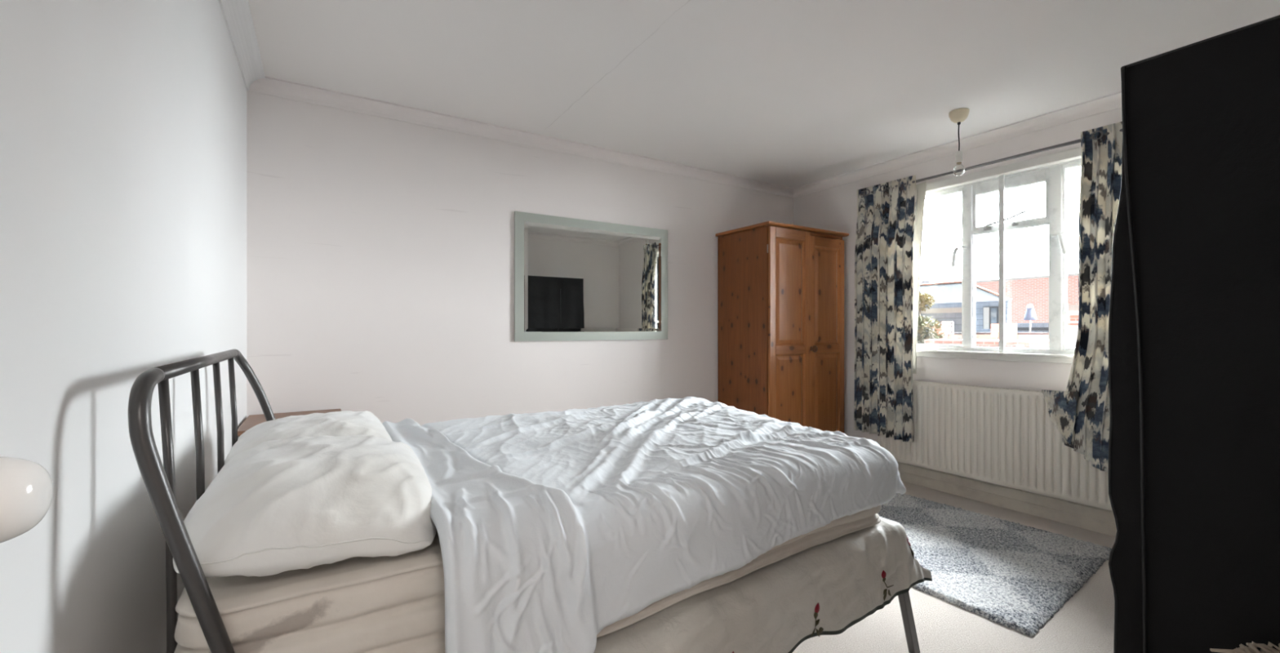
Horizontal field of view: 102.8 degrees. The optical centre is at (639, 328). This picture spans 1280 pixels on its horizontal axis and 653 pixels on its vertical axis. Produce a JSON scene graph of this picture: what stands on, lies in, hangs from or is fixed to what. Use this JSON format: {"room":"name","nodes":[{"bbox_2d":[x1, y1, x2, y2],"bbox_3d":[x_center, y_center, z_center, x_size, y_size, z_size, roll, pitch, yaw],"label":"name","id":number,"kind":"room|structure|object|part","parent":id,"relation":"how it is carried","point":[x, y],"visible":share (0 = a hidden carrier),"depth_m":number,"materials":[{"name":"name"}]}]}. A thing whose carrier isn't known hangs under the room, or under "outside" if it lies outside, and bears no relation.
{"room":"bedroom","nodes":[
{"label":"bedroom","id":0,"kind":"room"},
{"bbox_2d":[0,456,53,542],"bbox_3d":[-0.328,0.119,0.123,0.118,1.978,0.645,0,0,-32],"label":"lamp","id":1,"kind":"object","parent":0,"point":[26,486],"depth_m":0.33,"materials":[{"name":"white"}]},
{"bbox_2d":[0,0,246,652],"bbox_3d":[-1.210,-0.065,1.154,0.200,2.370,3.580,0,0,-32],"label":"wall","id":2,"kind":"structure","parent":0,"point":[123,122],"depth_m":0.88,"materials":[{"name":"white paint"}]},
{"bbox_2d":[218,0,265,91],"bbox_3d":[-1.070,-1.220,1.195,0.080,0.060,3.260,0,0,-32],"label":"trim","id":3,"kind":"structure","parent":2,"relation":"attached to","point":[237,15],"depth_m":2.16,"materials":[{"name":"white paint"}]},
{"bbox_2d":[246,91,793,426],"bbox_3d":[-0.337,-0.065,3.691,3.966,2.370,0.200,0,0,-32],"label":"wall","id":4,"kind":"structure","parent":0,"point":[380,251],"depth_m":3.01,"materials":[{"name":"white paint"}]},
{"bbox_2d":[248,76,794,198],"bbox_3d":[-0.263,-1.220,3.572,3.966,0.060,0.080,0,0,-32],"label":"trim","id":5,"kind":"structure","parent":4,"relation":"attached to","point":[268,86],"depth_m":3.15,"materials":[{"name":"white paint"}]},
{"bbox_2d":[514,211,667,341],"bbox_3d":[-0.297,-0.336,3.584,1.190,0.832,0.019,0,0,-32],"label":"wall mirror","id":6,"kind":"object","parent":4,"relation":"attached to","point":[575,279],"visible":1,"depth_m":3.54,"materials":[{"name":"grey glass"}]},
{"bbox_2d":[528,225,658,328],"bbox_3d":[-0.295,-0.336,3.582,1.022,0.664,0.014,0,0,-32],"label":"mirror glass","id":7,"kind":"object","parent":6,"relation":"attached to","point":[578,277],"depth_m":3.55,"materials":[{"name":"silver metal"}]},
{"bbox_2d":[248,0,1279,188],"bbox_3d":[0.557,-1.310,2.257,4.366,0.120,3.580,0,0,-32],"label":"ceiling","id":8,"kind":"structure","parent":0,"point":[793,94],"depth_m":2.40,"materials":[{"name":"paint"}]},
{"bbox_2d":[948,107,969,176],"bbox_3d":[1.836,-1.065,2.942,0.102,0.370,0.102,0,0,-32],"label":"pendant lamp","id":9,"kind":"object","parent":8,"relation":"hanging from","point":[957,116],"visible":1,"depth_m":2.93,"materials":[{"name":"beige plastic"}]},
{"bbox_3d":[1.836,-0.917,2.942,0.059,0.074,0.059,0,0,-32],"label":"light bulb","id":10,"kind":"part","parent":9,"relation":"part of","materials":[{"name":"clear glass"}]},
{"bbox_2d":[792,480,1115,652],"bbox_3d":[0.557,1.180,2.257,4.366,0.120,3.580,0,0,-32],"label":"floor","id":11,"kind":"structure","parent":0,"point":[1085,623],"depth_m":1.93,"materials":[{"name":"carpet"}]},
{"bbox_2d":[237,408,341,436],"bbox_3d":[-1.644,0.774,2.432,0.395,0.692,0.503,0,0,-32],"label":"bedside table","id":12,"kind":"object","parent":11,"relation":"on","point":[251,420],"visible":0.04,"depth_m":2.49,"materials":[{"name":"brown wood"}]},
{"bbox_2d":[128,349,919,652],"bbox_3d":[-0.205,0.592,1.758,2.011,1.056,1.224,0,0,-32],"label":"frame","id":13,"kind":"object","parent":11,"relation":"on","point":[159,480],"visible":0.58,"depth_m":0.83,"materials":[{"name":"grey metal"}]},
{"bbox_3d":[-0.696,0.592,0.847,0.214,1.056,0.098,0,0,-28],"label":"headboard post","id":14,"kind":"part","parent":13,"relation":"part of","materials":[{"name":"grey metal"}]},
{"bbox_3d":[-1.036,0.076,1.222,0.025,0.025,0.890,0,0,-32],"label":"headboard rail","id":15,"kind":"part","parent":13,"relation":"part of","materials":[{"name":"grey metal"}]},
{"bbox_3d":[-1.260,0.592,1.718,0.090,1.056,0.248,0,0,24],"label":"headboard post","id":16,"kind":"part","parent":13,"relation":"part of","materials":[{"name":"grey metal"}]},
{"bbox_3d":[0.917,0.960,1.758,0.110,0.320,0.029,0,0,-23],"label":"leg","id":17,"kind":"part","parent":13,"relation":"part of","materials":[{"name":"grey metal"}]},
{"bbox_3d":[-0.157,0.724,1.788,1.685,0.108,1.080,0,0,-32],"label":"pad","id":18,"kind":"object","parent":13,"relation":"on","visible":0},
{"bbox_2d":[593,516,932,652],"bbox_3d":[-0.078,0.798,1.820,1.834,0.284,1.238,0,0,-32],"label":"bed skirt","id":19,"kind":"object","parent":18,"relation":"on","point":[828,588],"visible":0.3,"depth_m":1.44,"materials":[{"name":"grey fabric"}]},
{"bbox_2d":[173,505,881,652],"bbox_3d":[-0.241,0.582,1.738,1.857,0.272,1.162,0,0,-32],"label":"mattress","id":20,"kind":"object","parent":19,"relation":"on","point":[383,604],"visible":0.15,"depth_m":0.94,"materials":[{"name":"beige fabric"}]},
{"bbox_2d":[173,435,436,577],"bbox_3d":[-0.720,0.352,1.170,0.448,0.166,0.638,0,0,-32],"label":"pillow","id":21,"kind":"object","parent":20,"relation":"on","point":[275,507],"visible":0.91,"depth_m":0.96,"materials":[{"name":"beige fabric"}]},
{"bbox_2d":[224,410,391,464],"bbox_3d":[-1.032,0.356,1.613,0.437,0.150,0.629,0,0,-32],"label":"pillow","id":22,"kind":"object","parent":20,"relation":"on","point":[344,423],"visible":0.45,"depth_m":1.54,"materials":[{"name":"beige fabric"}]},
{"bbox_2d":[382,396,906,652],"bbox_3d":[-0.042,0.536,1.857,1.515,0.418,1.317,0,0,-32],"label":"duvet","id":23,"kind":"object","parent":20,"relation":"on","point":[555,529],"visible":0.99,"depth_m":1.29,"materials":[{"name":"white fabric"}]},
{"bbox_2d":[715,221,848,433],"bbox_3d":[1.158,0.175,4.120,0.907,1.890,0.614,0,0,-32],"label":"wardrobe","id":24,"kind":"object","parent":11,"relation":"on","point":[780,286],"visible":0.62,"depth_m":3.89,"materials":[{"name":"brown wood"}]},
{"bbox_3d":[0.783,0.186,3.930,0.018,1.868,0.540,0,0,-32],"label":"panel","id":25,"kind":"part","parent":24,"relation":"part of","materials":[{"name":"brown wood"}]},
{"bbox_3d":[1.150,-0.759,4.133,0.907,0.022,0.584,0,0,-32],"label":"cornice","id":26,"kind":"part","parent":24,"relation":"part of","materials":[{"name":"brown wood"}]},
{"bbox_3d":[1.113,0.139,3.798,0.430,1.762,0.020,0,0,-32],"label":"door","id":27,"kind":"part","parent":24,"relation":"part of","materials":[{"name":"brown wood"}]},
{"bbox_3d":[1.113,0.155,3.798,0.314,0.064,0.020,0,0,-32],"label":"door rail","id":28,"kind":"part","parent":24,"relation":"part of","materials":[{"name":"brown wood"}]},
{"bbox_3d":[1.113,-0.705,3.798,0.314,0.075,0.020,0,0,-32],"label":"door rail","id":29,"kind":"part","parent":24,"relation":"part of","materials":[{"name":"brown wood"}]},
{"bbox_3d":[1.113,0.558,3.797,0.314,0.743,0.010,0,0,-32],"label":"door panel","id":30,"kind":"part","parent":24,"relation":"part of","materials":[{"name":"brown wood"}]},
{"bbox_3d":[1.113,-0.272,3.797,0.314,0.790,0.010,0,0,-32],"label":"door panel","id":31,"kind":"part","parent":24,"relation":"part of","materials":[{"name":"brown wood"}]},
{"bbox_3d":[1.324,0.152,3.891,0.054,0.054,0.050,0,0,-32],"label":"door knob","id":32,"kind":"part","parent":24,"relation":"part of","materials":[{"name":"brown wood"}]},
{"bbox_3d":[1.140,-0.737,4.149,0.819,0.023,0.530,0,0,-32],"label":"panel","id":33,"kind":"part","parent":24,"relation":"part of","materials":[{"name":"brown wood"}]},
{"bbox_3d":[1.470,0.152,4.027,0.415,1.735,0.020,0,0,-32],"label":"door","id":34,"kind":"part","parent":24,"relation":"part of","materials":[{"name":"brown wood"}]},
{"bbox_3d":[1.471,0.558,4.026,0.299,0.743,0.010,0,0,-32],"label":"door panel","id":35,"kind":"part","parent":24,"relation":"part of","materials":[{"name":"brown wood"}]},
{"bbox_3d":[1.471,-0.259,4.026,0.299,0.763,0.010,0,0,-32],"label":"door panel","id":36,"kind":"part","parent":24,"relation":"part of","materials":[{"name":"brown wood"}]},
{"bbox_3d":[1.470,0.155,4.027,0.299,0.064,0.020,0,0,-32],"label":"door rail","id":37,"kind":"part","parent":24,"relation":"part of","materials":[{"name":"brown wood"}]},
{"bbox_3d":[1.470,-0.677,4.027,0.299,0.075,0.020,0,0,-32],"label":"door rail","id":38,"kind":"part","parent":24,"relation":"part of","materials":[{"name":"brown wood"}]},
{"bbox_2d":[877,493,1111,636],"bbox_3d":[1.517,1.106,2.787,1.246,0.026,1.480,0,0,-32],"label":"rug","id":39,"kind":"object","parent":11,"relation":"on","point":[1011,575],"visible":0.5,"depth_m":2.42,"materials":[{"name":"grey carpet"}]},
{"bbox_2d":[1108,14,1279,652],"bbox_3d":[1.796,0.238,1.378,1.194,1.764,0.507,0,0,-32],"label":"television","id":40,"kind":"object","parent":11,"relation":"on","point":[1194,315],"visible":0.99,"depth_m":1.15,"materials":[{"name":"black plastic"}]},
{"bbox_2d":[1209,641,1279,652],"bbox_3d":[1.201,0.860,0.861,0.262,0.512,0.262,0,0,5],"label":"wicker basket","id":41,"kind":"object","parent":11,"relation":"on","point":[1252,648],"visible":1,"depth_m":0.98,"materials":[{"name":"brown wicker"}]},
{"bbox_2d":[793,107,1122,511],"bbox_3d":[2.325,-0.065,3.359,0.200,2.370,3.580,0,0,-32],"label":"wall","id":42,"kind":"structure","parent":0,"point":[834,208],"depth_m":3.51,"materials":[{"name":"white paint"}]},
{"bbox_2d":[793,91,1121,198],"bbox_3d":[2.227,-1.220,3.251,0.080,0.060,3.260,0,0,-32],"label":"trim","id":43,"kind":"structure","parent":42,"relation":"attached to","point":[1113,101],"depth_m":3.31,"materials":[{"name":"white paint"}]},
{"bbox_2d":[859,128,1122,195],"bbox_3d":[2.185,-1.029,3.285,0.116,0.048,1.676,0,0,-32],"label":"curtain rod","id":44,"kind":"object","parent":42,"relation":"attached to","point":[1076,141],"visible":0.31,"depth_m":3.13,"materials":[{"name":"grey metal"}]},
{"bbox_2d":[853,174,926,442],"bbox_3d":[1.813,-0.144,3.750,0.139,1.879,0.511,0,0,-41],"label":"window curtain","id":45,"kind":"object","parent":44,"relation":"hanging from","point":[890,222],"visible":1,"depth_m":3.71,"materials":[{"name":"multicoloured fabric"}]},
{"bbox_2d":[1041,121,1122,471],"bbox_3d":[2.438,-0.149,2.732,0.098,1.869,0.479,0,0,-36],"label":"window curtain","id":46,"kind":"object","parent":44,"relation":"hanging from","point":[1081,413],"visible":0.6,"depth_m":2.73,"materials":[{"name":"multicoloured fabric"}]},
{"bbox_2d":[874,380,1112,510],"bbox_3d":[2.252,0.745,3.201,0.090,0.747,1.736,0,0,-32],"label":"radiator","id":47,"kind":"object","parent":42,"relation":"attached to","point":[1009,437],"visible":0.51,"depth_m":3.17,"materials":[{"name":"white metal"}]},
{"bbox_2d":[912,380,1043,394],"bbox_3d":[2.261,0.375,3.166,0.067,0.008,1.660,0,0,-32],"label":"grille","id":48,"kind":"object","parent":47,"relation":"attached to","point":[916,383],"depth_m":3.29,"materials":[{"name":"white metal"}]},
{"bbox_2d":[916,146,1080,364],"bbox_3d":[2.318,-0.414,3.231,0.117,1.228,1.570,0,0,-32],"label":"window","id":49,"kind":"structure","parent":42,"relation":"in","point":[1052,169],"depth_m":3.19,"materials":[{"name":"paint"}]},
{"bbox_3d":[2.163,-0.491,3.460,0.098,0.145,0.041,0,0,42],"label":"casement handle","id":50,"kind":"part","parent":49,"relation":"part of","materials":[{"name":"paint"}]},
{"bbox_3d":[2.299,0.174,3.219,0.072,0.051,1.530,0,0,-32],"label":"sill","id":51,"kind":"part","parent":49,"relation":"part of","materials":[{"name":"white paint"}]},
{"bbox_3d":[2.290,-1.002,3.214,0.012,0.052,1.570,0,0,-32],"label":"architrave","id":52,"kind":"part","parent":49,"relation":"part of","materials":[{"name":"white"}]},
{"bbox_3d":[2.349,-0.807,3.244,0.038,0.305,0.424,0,0,-32],"label":"vent sash","id":53,"kind":"part","parent":49,"relation":"part of","materials":[{"name":"paint"}]},
{"bbox_2d":[972,222,1048,350],"bbox_3d":[2.349,-0.254,3.244,0.038,0.758,0.430,0,0,-32],"label":"window pane","id":54,"kind":"object","parent":49,"relation":"attached to","point":[1024,225],"depth_m":3.36,"materials":[{"name":"glass"}]},
{"bbox_3d":[2.455,-0.500,2.991,0.054,0.135,0.092,0,0,-32],"label":"casement handle","id":55,"kind":"part","parent":49,"relation":"part of","materials":[{"name":"paint"}]},
{"bbox_3d":[2.606,-0.413,2.833,0.004,1.049,0.392,0,0,-32],"label":"pane","id":56,"kind":"part","parent":49,"relation":"part of","materials":[{"name":"clear glass"}]},
{"bbox_2d":[897,461,1116,537],"bbox_3d":[2.252,1.055,3.267,0.020,0.130,3.260,0,0,-32],"label":"baseboard","id":57,"kind":"structure","parent":42,"relation":"attached to","point":[1073,513],"depth_m":3.15,"materials":[{"name":"white paint"}]},
{"label":"outside","id":58,"kind":"structure","parent":0,"visible":0},
{"bbox_3d":[29.381,7.220,41.895,85.800,0.200,140.000,0,0,-32],"label":"ground","id":59,"kind":"structure","parent":58,"visible":0},
{"bbox_2d":[917,291,935,343],"bbox_3d":[9.366,2.933,17.080,0.901,8.384,0.904,0,0,-32],"label":"tree","id":60,"kind":"object","parent":59,"relation":"on","point":[924,299],"visible":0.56,"depth_m":16.92,"materials":[{"name":"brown plant"}]},
{"bbox_3d":[9.366,-0.915,17.080,0.901,0.689,0.904,0,0,-32],"label":"crown","id":61,"kind":"part","parent":60,"relation":"part of","materials":[{"name":"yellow plant"}]},
{"bbox_2d":[916,315,944,344],"bbox_3d":[8.066,3.367,14.642,1.064,7.516,1.062,0,0,-32],"label":"tree","id":62,"kind":"object","parent":59,"relation":"on","point":[922,323],"visible":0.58,"depth_m":14.35,"materials":[{"name":"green plant"}]},
{"bbox_2d":[932,324,947,339],"bbox_3d":[9.004,3.491,15.373,0.350,7.258,0.304,0,0,-32],"label":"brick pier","id":63,"kind":"structure","parent":59,"relation":"on","point":[941,329],"depth_m":15.23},
{"bbox_2d":[941,321,953,333],"bbox_3d":[9.142,-0.036,15.200,0.040,0.381,0.321,0,0,-32],"label":"lattice","id":64,"kind":"object","parent":63,"relation":"attached to","point":[947,324],"visible":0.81,"depth_m":15.14,"materials":[{"name":"white wood"}]},
{"bbox_2d":[920,307,961,332],"bbox_3d":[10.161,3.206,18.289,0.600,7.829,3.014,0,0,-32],"label":"flat roof annexe","id":65,"kind":"structure","parent":59,"relation":"on","point":[944,314],"depth_m":17.37,"materials":[{"name":"grey"}]},
{"bbox_2d":[919,280,1011,332],"bbox_3d":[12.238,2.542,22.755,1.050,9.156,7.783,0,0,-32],"label":"house","id":66,"kind":"structure","parent":59,"relation":"on","point":[946,294],"depth_m":20.32,"materials":[{"name":"grey"}]},
{"bbox_2d":[983,306,989,328],"bbox_3d":[13.466,-0.420,19.858,0.070,0.840,0.197,0,0,-32],"label":"shutter","id":67,"kind":"object","parent":66,"relation":"hanging from","point":[986,309],"depth_m":19.83,"materials":[{"name":"grey"}]},
{"bbox_3d":[13.612,-0.433,19.654,0.040,0.742,0.193,0,0,-32],"label":"pane","id":68,"kind":"part","parent":66,"relation":"part of","materials":[{"name":"grey"}]},
{"bbox_2d":[924,338,1048,348],"bbox_3d":[9.006,3.698,12.629,2.350,6.844,2.718,0,0,-32],"label":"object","id":69,"kind":"object","parent":59,"relation":"on","point":[1033,344],"visible":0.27,"depth_m":11.87,"materials":[{"name":"white"}]},
{"bbox_2d":[947,332,1048,339],"bbox_3d":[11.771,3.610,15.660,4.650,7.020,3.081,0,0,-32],"label":"parapet","id":70,"kind":"object","parent":59,"relation":"on","point":[1020,335],"visible":0.05,"depth_m":13.78,"materials":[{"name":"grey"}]},
{"bbox_2d":[1023,304,1036,332],"bbox_3d":[12.325,-0.231,16.143,0.340,1.101,0.340,0,0,-32],"label":"closed parasol","id":71,"kind":"object","parent":70,"relation":"on","point":[1030,314],"visible":0.94,"depth_m":16.06,"materials":[{"name":"blue fabric"}]},
{"bbox_2d":[1014,322,1048,333],"bbox_3d":[13.059,0.061,16.846,0.070,0.518,1.264,0,0,-32],"label":"fence","id":72,"kind":"object","parent":70,"relation":"on","point":[1021,327],"visible":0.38,"depth_m":16.89,"materials":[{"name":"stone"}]},
{"bbox_3d":[13.046,0.002,16.838,0.040,0.100,1.264,0,0,-32],"label":"rail","id":73,"kind":"part","parent":72,"relation":"part of","materials":[{"name":"grey"}]},
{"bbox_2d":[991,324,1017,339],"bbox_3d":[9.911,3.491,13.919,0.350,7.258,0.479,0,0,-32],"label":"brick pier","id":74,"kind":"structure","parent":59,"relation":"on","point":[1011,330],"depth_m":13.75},
{"bbox_2d":[975,273,1078,324],"bbox_3d":[24.379,2.260,26.105,9.200,9.720,14.700,0,0,-32],"label":"brick building","id":75,"kind":"structure","parent":59,"relation":"on","point":[1024,291],"depth_m":25.51,"materials":[{"name":"red"}]},
{"bbox_2d":[1067,304,1078,347],"bbox_3d":[11.454,3.296,10.831,3.100,7.648,3.120,0,0,-32],"label":"house","id":76,"kind":"structure","parent":59,"relation":"on","point":[1073,320],"depth_m":11.19,"materials":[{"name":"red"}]},
{"bbox_3d":[9.725,0.167,10.844,0.040,0.475,1.168,0,0,-32],"label":"white panel","id":77,"kind":"part","parent":76,"relation":"part of","materials":[{"name":"white"}]},
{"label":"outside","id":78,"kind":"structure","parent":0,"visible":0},
{"bbox_2d":[920,280,942,284],"bbox_3d":[14.430,-1.938,24.578,2.700,0.674,0.858,0,0,-32],"label":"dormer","id":79,"kind":"object","parent":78,"point":[924,281],"visible":0.16,"depth_m":23.87,"materials":[{"name":"white"}]}
]}

